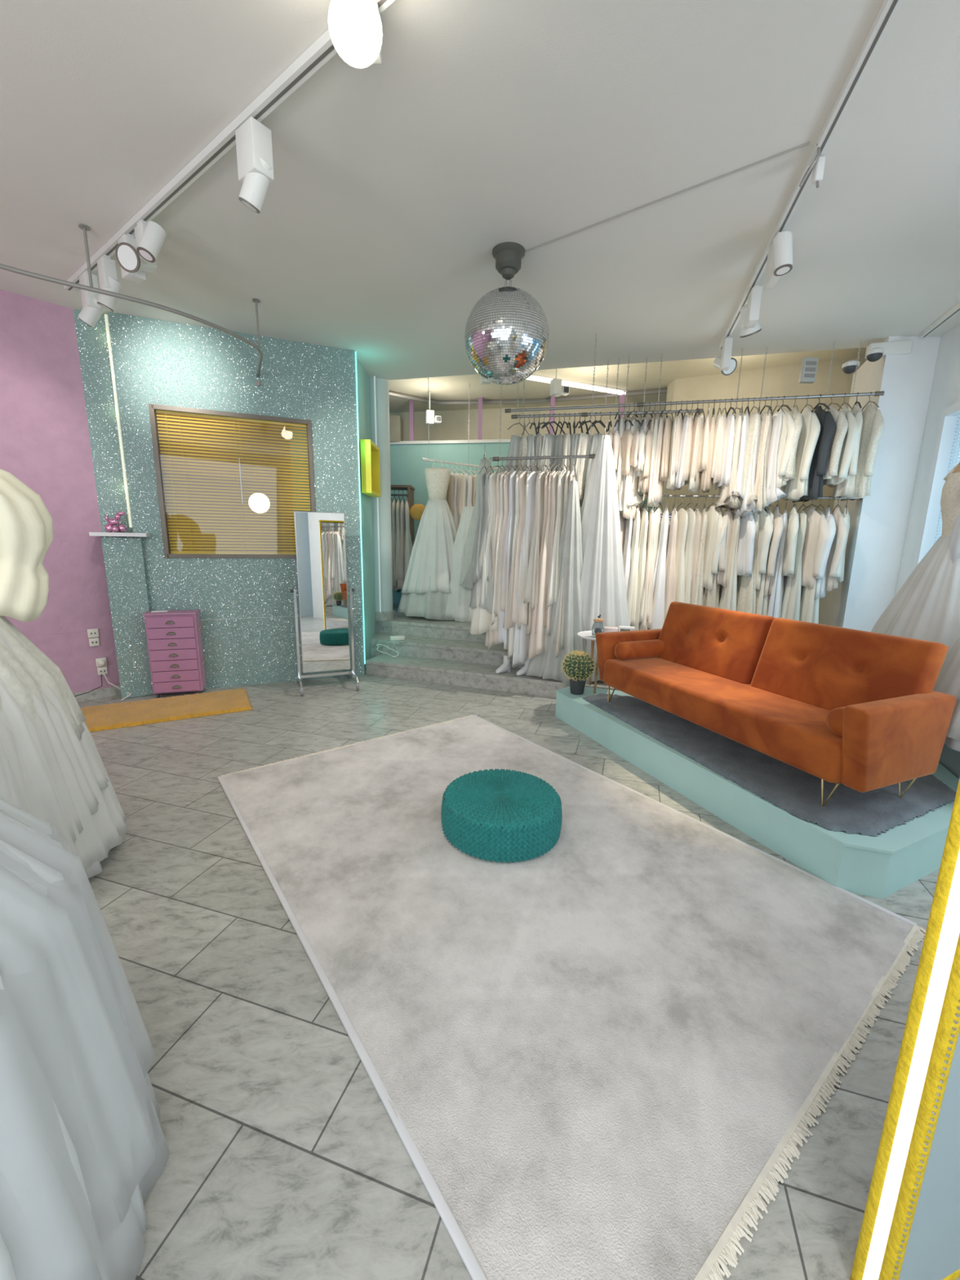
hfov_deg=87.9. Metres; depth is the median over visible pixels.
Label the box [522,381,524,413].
chain
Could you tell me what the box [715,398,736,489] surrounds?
blouse
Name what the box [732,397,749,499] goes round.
dress
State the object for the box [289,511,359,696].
mirror
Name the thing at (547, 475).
gown
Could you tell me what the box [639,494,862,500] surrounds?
rail
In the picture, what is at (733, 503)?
dress
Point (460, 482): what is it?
gown
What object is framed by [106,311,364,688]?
wall
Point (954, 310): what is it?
track
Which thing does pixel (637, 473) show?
blouse
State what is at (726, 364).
track spotlight
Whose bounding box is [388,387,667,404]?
track
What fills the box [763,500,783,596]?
jacket
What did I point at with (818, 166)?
socket
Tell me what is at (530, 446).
skirt
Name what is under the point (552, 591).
gown
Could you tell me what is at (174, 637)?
base cabinet
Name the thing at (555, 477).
gown
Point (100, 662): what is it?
wall socket
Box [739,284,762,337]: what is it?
track spotlight
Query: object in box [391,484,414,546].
frame
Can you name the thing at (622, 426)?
dress
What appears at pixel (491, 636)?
gown
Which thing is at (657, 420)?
blouse
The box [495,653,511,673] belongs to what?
boot
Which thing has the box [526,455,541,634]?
gown
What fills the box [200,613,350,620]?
trim
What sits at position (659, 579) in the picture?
gown
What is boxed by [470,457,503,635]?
gown
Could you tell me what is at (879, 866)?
platform
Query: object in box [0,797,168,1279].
gown
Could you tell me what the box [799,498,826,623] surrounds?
gown
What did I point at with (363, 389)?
wall
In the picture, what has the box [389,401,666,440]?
wall
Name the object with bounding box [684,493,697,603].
gown
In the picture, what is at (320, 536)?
mirror glass
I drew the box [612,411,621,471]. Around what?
corset
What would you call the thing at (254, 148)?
track spotlight
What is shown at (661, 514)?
card
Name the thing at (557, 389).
lamp
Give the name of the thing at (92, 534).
corner shelf
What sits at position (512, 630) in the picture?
gown
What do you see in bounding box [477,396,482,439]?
post
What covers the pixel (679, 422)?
blouse
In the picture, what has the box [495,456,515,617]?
gown
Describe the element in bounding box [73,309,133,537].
wall strip
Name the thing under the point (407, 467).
wall partition
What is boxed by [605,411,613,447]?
corset
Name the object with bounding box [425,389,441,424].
lamp
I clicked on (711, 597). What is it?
gown
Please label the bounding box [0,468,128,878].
gown
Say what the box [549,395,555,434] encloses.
post
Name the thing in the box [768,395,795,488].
jacket
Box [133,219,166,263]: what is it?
track spotlight
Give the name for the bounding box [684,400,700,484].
blouse
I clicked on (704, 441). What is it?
blouse
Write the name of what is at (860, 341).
chain
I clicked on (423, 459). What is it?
rail
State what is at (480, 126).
ceiling
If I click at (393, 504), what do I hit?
robe
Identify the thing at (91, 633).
wall socket
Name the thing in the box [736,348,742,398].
chain
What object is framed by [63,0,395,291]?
track
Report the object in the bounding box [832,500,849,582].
jacket
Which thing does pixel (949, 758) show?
plinth
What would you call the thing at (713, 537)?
jacket
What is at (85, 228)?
rail
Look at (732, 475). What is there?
dress
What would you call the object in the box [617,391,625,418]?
post
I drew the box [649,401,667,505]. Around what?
blouse
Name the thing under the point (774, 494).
dress
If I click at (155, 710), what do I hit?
shaggy rug
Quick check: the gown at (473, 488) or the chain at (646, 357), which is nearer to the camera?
the chain at (646, 357)
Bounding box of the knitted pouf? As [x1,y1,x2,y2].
[440,768,562,862]
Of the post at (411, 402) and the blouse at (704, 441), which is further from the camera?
the post at (411, 402)
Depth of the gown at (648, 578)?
4.86 m
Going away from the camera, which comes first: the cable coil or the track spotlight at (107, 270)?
the track spotlight at (107, 270)
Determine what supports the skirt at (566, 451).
hanging from the rail at (582, 414)
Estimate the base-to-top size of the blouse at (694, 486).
0.832 m
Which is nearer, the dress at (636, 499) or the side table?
the side table
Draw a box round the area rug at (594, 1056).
[217,715,925,1279]
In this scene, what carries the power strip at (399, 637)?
on the steps
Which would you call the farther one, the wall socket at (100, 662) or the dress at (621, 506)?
the dress at (621, 506)
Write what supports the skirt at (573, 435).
hanging from the rail at (582, 414)
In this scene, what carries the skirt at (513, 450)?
hanging from the rail at (582, 414)
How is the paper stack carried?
on the base cabinet at (174, 637)
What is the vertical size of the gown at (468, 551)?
1.597 m
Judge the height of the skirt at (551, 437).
0.845 m
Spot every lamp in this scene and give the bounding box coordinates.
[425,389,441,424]
[480,376,492,384]
[549,368,569,396]
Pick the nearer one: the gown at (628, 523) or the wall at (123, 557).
the wall at (123, 557)
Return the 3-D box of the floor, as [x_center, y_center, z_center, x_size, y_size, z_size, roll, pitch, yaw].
[-0.817,1.022,2.243,10.800,0.100,8.400,1,11,0]
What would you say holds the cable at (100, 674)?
on the floor
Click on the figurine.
(109, 527)
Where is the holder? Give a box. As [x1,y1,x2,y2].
[617,625,635,631]
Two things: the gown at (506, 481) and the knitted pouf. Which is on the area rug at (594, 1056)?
the knitted pouf
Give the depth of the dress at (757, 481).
4.46 m
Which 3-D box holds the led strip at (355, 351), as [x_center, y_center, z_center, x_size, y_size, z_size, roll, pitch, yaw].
[-1.184,-1.218,4.933,0.014,3.000,0.014,1,11,0]
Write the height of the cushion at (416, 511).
0.212 m
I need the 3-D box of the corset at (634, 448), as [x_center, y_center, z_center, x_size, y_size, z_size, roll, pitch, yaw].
[1.469,-1.815,4.774,0.113,0.716,0.367,0,11,-2]
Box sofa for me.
[595,601,955,806]
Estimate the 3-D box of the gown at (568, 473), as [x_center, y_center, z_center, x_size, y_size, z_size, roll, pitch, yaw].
[0.778,-0.790,4.579,0.191,1.736,0.588,4,12,15]
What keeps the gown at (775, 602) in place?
hanging from the rail at (665, 495)
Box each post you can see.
[408,399,413,440]
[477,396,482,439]
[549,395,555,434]
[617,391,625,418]
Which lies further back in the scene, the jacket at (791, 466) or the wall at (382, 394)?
the wall at (382, 394)
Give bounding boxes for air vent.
[798,356,818,383]
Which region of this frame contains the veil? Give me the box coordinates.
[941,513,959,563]
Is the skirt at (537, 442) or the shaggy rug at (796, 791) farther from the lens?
the skirt at (537, 442)
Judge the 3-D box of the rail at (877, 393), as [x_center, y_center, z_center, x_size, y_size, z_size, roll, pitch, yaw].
[1.841,-2.221,4.665,3.295,0.067,0.038,4,12,16]
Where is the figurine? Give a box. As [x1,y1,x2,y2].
[104,511,126,533]
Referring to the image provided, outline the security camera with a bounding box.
[841,339,913,373]
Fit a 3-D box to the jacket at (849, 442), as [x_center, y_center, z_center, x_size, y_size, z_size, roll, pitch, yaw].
[3.151,-1.753,4.371,0.160,0.774,0.555,3,11,15]
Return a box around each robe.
[391,490,396,589]
[391,497,392,529]
[394,489,402,583]
[394,489,405,592]
[404,489,413,579]
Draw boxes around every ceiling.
[0,0,959,379]
[386,347,866,413]
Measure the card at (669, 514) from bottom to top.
0.333 m
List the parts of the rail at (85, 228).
ceiling post, rail, ceiling post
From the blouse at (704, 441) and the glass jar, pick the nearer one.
the glass jar
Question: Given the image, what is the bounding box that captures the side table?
[577,630,598,693]
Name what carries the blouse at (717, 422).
hanging from the rail at (877, 393)
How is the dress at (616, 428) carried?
hanging from the rail at (877, 393)
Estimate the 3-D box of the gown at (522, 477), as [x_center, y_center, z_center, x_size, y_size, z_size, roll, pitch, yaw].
[0.419,-0.899,4.681,0.303,1.573,0.772,6,12,28]
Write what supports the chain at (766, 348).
hanging from the ceiling at (480, 126)
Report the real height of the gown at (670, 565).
1.433 m
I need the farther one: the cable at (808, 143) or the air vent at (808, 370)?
the air vent at (808, 370)
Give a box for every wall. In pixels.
[0,288,112,636]
[26,628,119,693]
[101,537,153,698]
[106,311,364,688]
[288,357,375,671]
[368,377,392,611]
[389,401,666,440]
[657,355,866,586]
[894,324,959,595]
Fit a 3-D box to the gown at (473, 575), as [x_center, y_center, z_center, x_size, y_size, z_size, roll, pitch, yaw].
[0.027,-1.115,4.749,0.296,1.188,0.772,5,12,14]
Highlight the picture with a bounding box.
[360,439,380,497]
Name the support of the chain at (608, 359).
hanging from the ceiling at (480, 126)
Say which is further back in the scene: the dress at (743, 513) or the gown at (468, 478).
the gown at (468, 478)
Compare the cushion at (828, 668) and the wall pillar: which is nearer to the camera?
the cushion at (828, 668)
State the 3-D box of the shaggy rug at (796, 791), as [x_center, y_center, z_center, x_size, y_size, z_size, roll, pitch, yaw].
[1.629,0.596,3.136,1.112,0.026,2.036,-3,12,-21]
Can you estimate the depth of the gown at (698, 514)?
4.75 m
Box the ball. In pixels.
[464,241,549,385]
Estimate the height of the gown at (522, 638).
1.929 m
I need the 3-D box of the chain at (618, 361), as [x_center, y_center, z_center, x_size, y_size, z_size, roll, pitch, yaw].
[1.317,-2.470,4.771,0.011,0.435,0.011,-10,16,-44]
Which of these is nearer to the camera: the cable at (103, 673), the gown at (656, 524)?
the cable at (103, 673)
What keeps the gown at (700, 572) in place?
hanging from the rail at (665, 495)
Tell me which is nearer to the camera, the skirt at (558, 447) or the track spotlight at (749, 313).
the track spotlight at (749, 313)
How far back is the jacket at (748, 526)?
4.59 m
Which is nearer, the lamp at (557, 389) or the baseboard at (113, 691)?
the baseboard at (113, 691)
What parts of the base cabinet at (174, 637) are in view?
drawer, cup handle, panel, drawer, cup handle, drawer, cup handle, drawer, cup handle, drawer, drawer, drawer, cup handle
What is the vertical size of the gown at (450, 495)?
1.827 m
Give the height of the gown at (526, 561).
1.575 m
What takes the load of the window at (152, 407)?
in the wall at (157, 362)
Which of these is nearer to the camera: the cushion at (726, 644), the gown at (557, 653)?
the cushion at (726, 644)
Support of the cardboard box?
on the side table
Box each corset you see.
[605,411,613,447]
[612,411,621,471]
[621,411,633,475]
[629,410,640,488]
[635,410,646,493]
[641,410,653,500]
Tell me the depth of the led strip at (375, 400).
5.57 m
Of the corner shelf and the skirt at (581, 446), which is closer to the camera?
the corner shelf
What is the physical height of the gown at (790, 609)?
1.493 m
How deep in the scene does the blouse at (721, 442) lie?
4.53 m
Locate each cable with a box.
[74,674,102,697]
[102,672,131,700]
[524,142,809,252]
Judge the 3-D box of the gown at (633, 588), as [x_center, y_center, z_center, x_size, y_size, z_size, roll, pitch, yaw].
[1.565,-0.789,5.072,0.249,1.348,0.616,3,11,10]
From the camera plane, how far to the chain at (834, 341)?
4.30 m
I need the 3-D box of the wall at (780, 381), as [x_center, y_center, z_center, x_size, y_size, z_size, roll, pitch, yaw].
[3.625,-1.609,5.713,3.065,2.940,0.220,7,13,28]
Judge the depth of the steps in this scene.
5.23 m
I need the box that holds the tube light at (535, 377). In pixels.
[525,373,626,395]
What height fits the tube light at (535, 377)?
0.063 m
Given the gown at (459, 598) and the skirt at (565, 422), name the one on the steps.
the gown at (459, 598)
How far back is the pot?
3.93 m
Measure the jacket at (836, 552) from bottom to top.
0.853 m
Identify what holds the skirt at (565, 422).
hanging from the rail at (582, 414)
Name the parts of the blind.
head rail, rail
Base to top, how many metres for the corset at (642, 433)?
0.743 m
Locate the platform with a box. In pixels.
[555,686,959,898]
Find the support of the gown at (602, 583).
on the steps
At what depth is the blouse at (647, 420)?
4.73 m
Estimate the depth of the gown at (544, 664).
4.42 m
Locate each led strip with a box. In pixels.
[104,314,132,527]
[355,351,365,664]
[373,376,381,612]
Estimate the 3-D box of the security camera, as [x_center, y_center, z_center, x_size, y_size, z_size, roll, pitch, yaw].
[3.361,-2.400,4.219,0.463,0.198,0.174,7,13,28]
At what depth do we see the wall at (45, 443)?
3.92 m
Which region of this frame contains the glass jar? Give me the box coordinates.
[591,614,604,636]
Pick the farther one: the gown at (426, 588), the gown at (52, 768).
the gown at (426, 588)
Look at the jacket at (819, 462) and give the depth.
4.28 m
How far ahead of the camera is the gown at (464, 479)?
6.34 m
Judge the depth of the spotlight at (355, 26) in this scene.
1.50 m
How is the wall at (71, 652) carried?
attached to the wall at (45, 443)
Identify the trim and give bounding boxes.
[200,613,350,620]
[374,609,394,620]
[390,439,511,444]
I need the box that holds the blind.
[155,409,311,554]
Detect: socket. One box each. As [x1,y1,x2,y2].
[86,628,99,646]
[95,657,107,675]
[811,155,825,184]
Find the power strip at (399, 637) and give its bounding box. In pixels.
[389,635,404,640]
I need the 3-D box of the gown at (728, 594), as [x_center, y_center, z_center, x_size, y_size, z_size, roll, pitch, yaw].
[2.441,-0.712,4.838,0.228,1.345,0.616,4,12,16]
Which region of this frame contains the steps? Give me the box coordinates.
[365,602,618,697]
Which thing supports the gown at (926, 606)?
on the mannequin
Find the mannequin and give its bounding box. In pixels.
[952,462,959,473]
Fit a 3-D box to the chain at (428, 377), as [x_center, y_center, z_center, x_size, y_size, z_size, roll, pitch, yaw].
[-0.627,-2.708,6.070,0.011,0.996,0.011,-10,16,-44]
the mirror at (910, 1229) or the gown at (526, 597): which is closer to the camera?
the mirror at (910, 1229)
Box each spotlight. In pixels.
[77,270,105,328]
[97,254,122,311]
[115,233,156,284]
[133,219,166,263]
[235,116,274,213]
[328,0,382,68]
[713,336,737,375]
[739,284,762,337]
[764,231,792,290]
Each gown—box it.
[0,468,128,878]
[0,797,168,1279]
[396,457,457,620]
[444,506,473,622]
[446,461,454,517]
[449,462,457,529]
[452,462,466,526]
[458,466,466,506]
[459,444,492,589]
[462,457,488,585]
[462,463,472,506]
[466,463,476,506]
[468,457,494,613]
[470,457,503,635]
[484,457,505,648]
[491,456,510,625]
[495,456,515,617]
[497,456,519,648]
[502,456,530,629]
[507,456,524,659]
[511,455,537,667]
[517,456,532,629]
[523,455,549,608]
[525,466,600,685]
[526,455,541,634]
[528,455,557,658]
[535,455,552,632]
[543,454,563,635]
[546,454,566,609]
[553,454,570,649]
[555,454,576,657]
[580,421,630,681]
[619,514,625,552]
[622,505,632,600]
[626,503,640,626]
[630,493,648,630]
[639,502,663,624]
[640,504,654,630]
[647,493,669,629]
[664,493,677,619]
[675,493,688,602]
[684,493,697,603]
[689,494,702,604]
[692,494,707,605]
[702,506,722,608]
[718,509,740,610]
[736,511,760,613]
[755,503,774,615]
[767,499,787,617]
[780,499,808,620]
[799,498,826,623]
[871,464,959,663]
[933,636,959,751]
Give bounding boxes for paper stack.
[151,609,168,612]
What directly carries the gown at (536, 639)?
hanging from the rail at (590, 455)
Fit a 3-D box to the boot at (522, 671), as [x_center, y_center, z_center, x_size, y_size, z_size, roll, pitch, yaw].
[0.429,0.250,4.769,0.176,0.170,0.076,-6,13,-32]
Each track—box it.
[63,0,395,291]
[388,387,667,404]
[718,0,903,349]
[920,302,959,337]
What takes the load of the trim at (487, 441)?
on the wall partition at (407, 467)
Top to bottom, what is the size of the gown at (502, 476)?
1.538 m
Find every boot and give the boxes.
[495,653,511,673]
[516,657,529,675]
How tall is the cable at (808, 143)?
0.007 m
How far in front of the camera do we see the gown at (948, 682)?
2.36 m
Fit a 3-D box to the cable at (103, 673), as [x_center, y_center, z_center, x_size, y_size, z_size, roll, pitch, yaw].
[-3.155,0.396,4.335,0.222,0.221,0.094,6,12,24]
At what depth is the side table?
4.01 m
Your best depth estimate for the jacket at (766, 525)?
4.53 m
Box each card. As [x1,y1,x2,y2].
[660,494,664,522]
[668,494,672,529]
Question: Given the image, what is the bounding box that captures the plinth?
[938,743,959,778]
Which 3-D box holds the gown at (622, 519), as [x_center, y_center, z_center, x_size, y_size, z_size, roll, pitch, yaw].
[1.429,-0.739,5.101,0.228,1.467,0.583,7,12,30]
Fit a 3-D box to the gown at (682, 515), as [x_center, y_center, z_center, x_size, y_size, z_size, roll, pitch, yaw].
[1.956,-0.787,4.934,0.207,1.270,0.598,1,11,0]
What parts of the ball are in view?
motor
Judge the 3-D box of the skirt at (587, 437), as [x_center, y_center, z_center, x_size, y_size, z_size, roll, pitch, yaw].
[1.078,-1.825,4.893,0.211,0.765,0.498,13,16,43]
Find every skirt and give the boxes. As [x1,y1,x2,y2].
[505,414,528,471]
[517,414,527,472]
[521,414,536,471]
[524,413,537,472]
[533,413,550,473]
[534,413,542,471]
[540,413,555,471]
[542,414,565,471]
[551,413,563,471]
[560,413,570,467]
[561,413,571,471]
[569,413,575,473]
[571,412,582,497]
[574,413,588,502]
[577,412,599,491]
[579,412,605,506]
[581,412,607,506]
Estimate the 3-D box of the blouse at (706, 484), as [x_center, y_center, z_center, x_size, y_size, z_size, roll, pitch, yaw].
[2.155,-1.808,4.655,0.106,0.827,0.372,6,12,22]
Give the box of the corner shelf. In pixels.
[88,532,150,537]
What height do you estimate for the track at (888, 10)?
0.036 m
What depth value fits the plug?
2.20 m
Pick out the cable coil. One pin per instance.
(376, 644)
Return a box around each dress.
[612,403,620,450]
[615,403,626,511]
[617,403,641,519]
[618,403,631,511]
[625,402,643,510]
[714,397,742,510]
[721,397,743,502]
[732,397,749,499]
[733,396,761,516]
[737,396,759,506]
[746,396,773,511]
[754,396,772,511]
[765,395,786,506]
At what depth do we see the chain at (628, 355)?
4.68 m
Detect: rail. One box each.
[0,223,262,386]
[422,457,503,470]
[492,453,595,461]
[504,391,884,413]
[511,408,702,418]
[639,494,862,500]
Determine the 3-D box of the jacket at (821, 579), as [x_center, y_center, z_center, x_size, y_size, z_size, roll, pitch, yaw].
[3.158,-0.845,4.583,0.152,0.932,0.555,7,13,26]
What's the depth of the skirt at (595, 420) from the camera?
4.79 m
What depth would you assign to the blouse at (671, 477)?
4.65 m
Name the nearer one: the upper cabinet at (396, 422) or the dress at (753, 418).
the dress at (753, 418)
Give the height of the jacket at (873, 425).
0.893 m
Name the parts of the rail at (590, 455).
rod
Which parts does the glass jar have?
lid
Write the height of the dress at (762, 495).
1.010 m
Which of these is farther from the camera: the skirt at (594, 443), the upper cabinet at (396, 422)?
the upper cabinet at (396, 422)
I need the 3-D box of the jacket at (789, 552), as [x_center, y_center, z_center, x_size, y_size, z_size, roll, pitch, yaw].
[2.891,-0.956,4.637,0.144,0.755,0.555,5,12,22]
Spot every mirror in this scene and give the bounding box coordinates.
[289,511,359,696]
[849,777,959,1279]
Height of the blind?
1.196 m
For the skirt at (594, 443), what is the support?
hanging from the rail at (582, 414)
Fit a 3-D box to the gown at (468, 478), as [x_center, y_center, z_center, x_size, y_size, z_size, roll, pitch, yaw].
[-0.197,-1.452,6.578,0.202,1.680,0.588,-5,13,-29]
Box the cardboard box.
[604,626,617,632]
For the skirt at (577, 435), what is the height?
0.834 m
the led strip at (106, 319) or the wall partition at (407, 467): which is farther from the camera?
the wall partition at (407, 467)
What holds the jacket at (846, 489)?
hanging from the rail at (877, 393)
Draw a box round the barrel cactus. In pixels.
[560,649,596,694]
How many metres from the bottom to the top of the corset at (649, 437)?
0.824 m
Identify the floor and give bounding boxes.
[77,671,959,1279]
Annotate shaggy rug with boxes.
[80,688,253,732]
[582,693,955,835]
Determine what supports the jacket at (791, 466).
hanging from the rail at (877, 393)
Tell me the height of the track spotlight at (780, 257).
0.246 m
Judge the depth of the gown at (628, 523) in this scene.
4.92 m
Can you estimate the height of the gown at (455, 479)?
1.648 m
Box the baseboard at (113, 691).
[72,685,121,702]
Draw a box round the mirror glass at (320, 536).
[294,511,350,672]
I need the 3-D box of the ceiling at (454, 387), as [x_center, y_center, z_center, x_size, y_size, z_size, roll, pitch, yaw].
[0.730,-3.380,6.692,9.972,0.140,5.162,3,11,9]
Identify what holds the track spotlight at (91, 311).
attached to the track at (322, 49)
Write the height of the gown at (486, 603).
1.435 m
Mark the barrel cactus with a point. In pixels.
(578, 666)
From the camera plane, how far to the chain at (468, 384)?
6.33 m
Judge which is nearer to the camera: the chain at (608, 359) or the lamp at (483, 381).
the chain at (608, 359)
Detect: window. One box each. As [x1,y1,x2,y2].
[148,404,315,558]
[911,400,959,572]
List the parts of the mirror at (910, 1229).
frame, frame, panel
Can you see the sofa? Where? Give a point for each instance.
(860, 710)
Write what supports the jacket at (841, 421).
hanging from the rail at (877, 393)
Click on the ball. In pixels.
(507, 333)
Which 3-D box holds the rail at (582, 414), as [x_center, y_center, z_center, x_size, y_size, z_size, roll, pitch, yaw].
[1.181,-2.171,4.781,1.786,0.062,0.038,4,12,14]
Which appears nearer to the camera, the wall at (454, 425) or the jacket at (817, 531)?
the jacket at (817, 531)
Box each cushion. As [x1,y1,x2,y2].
[409,503,425,519]
[657,601,774,684]
[750,617,948,711]
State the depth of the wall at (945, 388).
4.16 m
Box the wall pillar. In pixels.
[818,336,940,631]
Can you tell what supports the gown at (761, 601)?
hanging from the rail at (665, 495)
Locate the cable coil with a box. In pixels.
[376,644,398,657]
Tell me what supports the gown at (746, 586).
hanging from the rail at (665, 495)
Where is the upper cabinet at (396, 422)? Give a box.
[389,415,403,442]
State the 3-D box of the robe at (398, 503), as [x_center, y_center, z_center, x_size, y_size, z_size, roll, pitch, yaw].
[-1.121,-1.412,6.870,0.189,1.265,0.583,1,11,0]
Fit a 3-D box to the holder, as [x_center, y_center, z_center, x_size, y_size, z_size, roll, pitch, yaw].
[1.201,-0.076,4.077,0.130,0.070,0.063,5,12,20]
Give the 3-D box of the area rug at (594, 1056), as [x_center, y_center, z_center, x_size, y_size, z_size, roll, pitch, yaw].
[0.052,0.946,2.408,1.892,0.014,2.870,-7,14,-37]
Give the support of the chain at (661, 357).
hanging from the ceiling at (480, 126)
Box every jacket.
[703,494,724,590]
[715,505,733,586]
[737,510,755,577]
[755,506,773,590]
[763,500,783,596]
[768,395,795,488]
[782,394,820,501]
[782,500,799,578]
[783,395,802,481]
[792,394,835,502]
[800,499,829,588]
[813,495,835,599]
[822,392,857,488]
[822,393,848,479]
[825,496,848,591]
[831,392,862,500]
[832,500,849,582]
[840,391,884,501]
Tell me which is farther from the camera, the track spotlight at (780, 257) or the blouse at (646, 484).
the blouse at (646, 484)
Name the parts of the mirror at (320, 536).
post, mirror panel, post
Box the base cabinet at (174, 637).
[142,609,206,697]
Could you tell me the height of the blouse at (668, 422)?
0.728 m
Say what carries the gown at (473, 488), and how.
hanging from the rail at (423, 459)
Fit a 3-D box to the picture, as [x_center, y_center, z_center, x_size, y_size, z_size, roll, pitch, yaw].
[-1.143,-1.784,5.218,0.100,0.510,0.510,1,11,-1]
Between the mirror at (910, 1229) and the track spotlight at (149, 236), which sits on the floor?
the mirror at (910, 1229)
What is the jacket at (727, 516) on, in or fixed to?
hanging from the rail at (665, 495)
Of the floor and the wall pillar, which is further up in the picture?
the wall pillar
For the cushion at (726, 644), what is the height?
0.462 m
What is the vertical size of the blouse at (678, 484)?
0.800 m
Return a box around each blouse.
[635,402,646,478]
[638,403,652,491]
[640,402,655,494]
[647,401,662,507]
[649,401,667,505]
[659,400,673,481]
[666,401,677,490]
[671,400,683,474]
[674,400,689,490]
[680,400,693,484]
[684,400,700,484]
[688,400,705,493]
[697,400,710,474]
[700,399,715,493]
[711,399,721,478]
[712,398,727,483]
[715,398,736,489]
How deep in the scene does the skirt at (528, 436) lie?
4.89 m
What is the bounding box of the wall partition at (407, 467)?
[390,442,657,602]
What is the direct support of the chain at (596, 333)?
hanging from the ceiling at (480, 126)
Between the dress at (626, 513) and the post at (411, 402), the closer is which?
the dress at (626, 513)
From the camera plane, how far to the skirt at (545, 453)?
4.85 m
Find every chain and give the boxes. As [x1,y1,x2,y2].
[427,377,429,458]
[467,384,470,464]
[498,385,502,456]
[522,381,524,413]
[588,333,596,453]
[604,359,608,404]
[615,360,619,403]
[624,355,629,410]
[641,356,647,420]
[657,356,662,401]
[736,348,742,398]
[760,347,767,396]
[826,341,835,394]
[852,341,861,393]
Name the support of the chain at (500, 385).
hanging from the ceiling at (480, 126)
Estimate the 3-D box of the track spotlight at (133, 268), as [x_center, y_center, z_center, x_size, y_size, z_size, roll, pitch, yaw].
[-1.989,-2.197,2.842,0.201,0.244,0.234,1,11,0]
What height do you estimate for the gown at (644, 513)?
1.486 m
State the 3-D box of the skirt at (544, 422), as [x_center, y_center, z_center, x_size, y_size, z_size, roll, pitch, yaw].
[0.628,-1.847,4.991,0.172,0.788,0.475,7,13,28]
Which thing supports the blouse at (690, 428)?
hanging from the rail at (877, 393)
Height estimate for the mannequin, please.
1.580 m
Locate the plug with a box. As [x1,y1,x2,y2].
[799,142,825,187]
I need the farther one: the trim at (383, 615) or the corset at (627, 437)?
the trim at (383, 615)
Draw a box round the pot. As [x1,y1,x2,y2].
[568,676,586,694]
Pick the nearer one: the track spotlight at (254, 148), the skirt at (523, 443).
the track spotlight at (254, 148)
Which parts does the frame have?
rod, panel, panel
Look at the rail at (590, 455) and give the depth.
4.46 m
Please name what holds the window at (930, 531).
in the wall at (945, 388)
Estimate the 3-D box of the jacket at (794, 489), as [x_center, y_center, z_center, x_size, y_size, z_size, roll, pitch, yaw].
[2.878,-1.715,4.459,0.161,0.897,0.555,3,11,12]

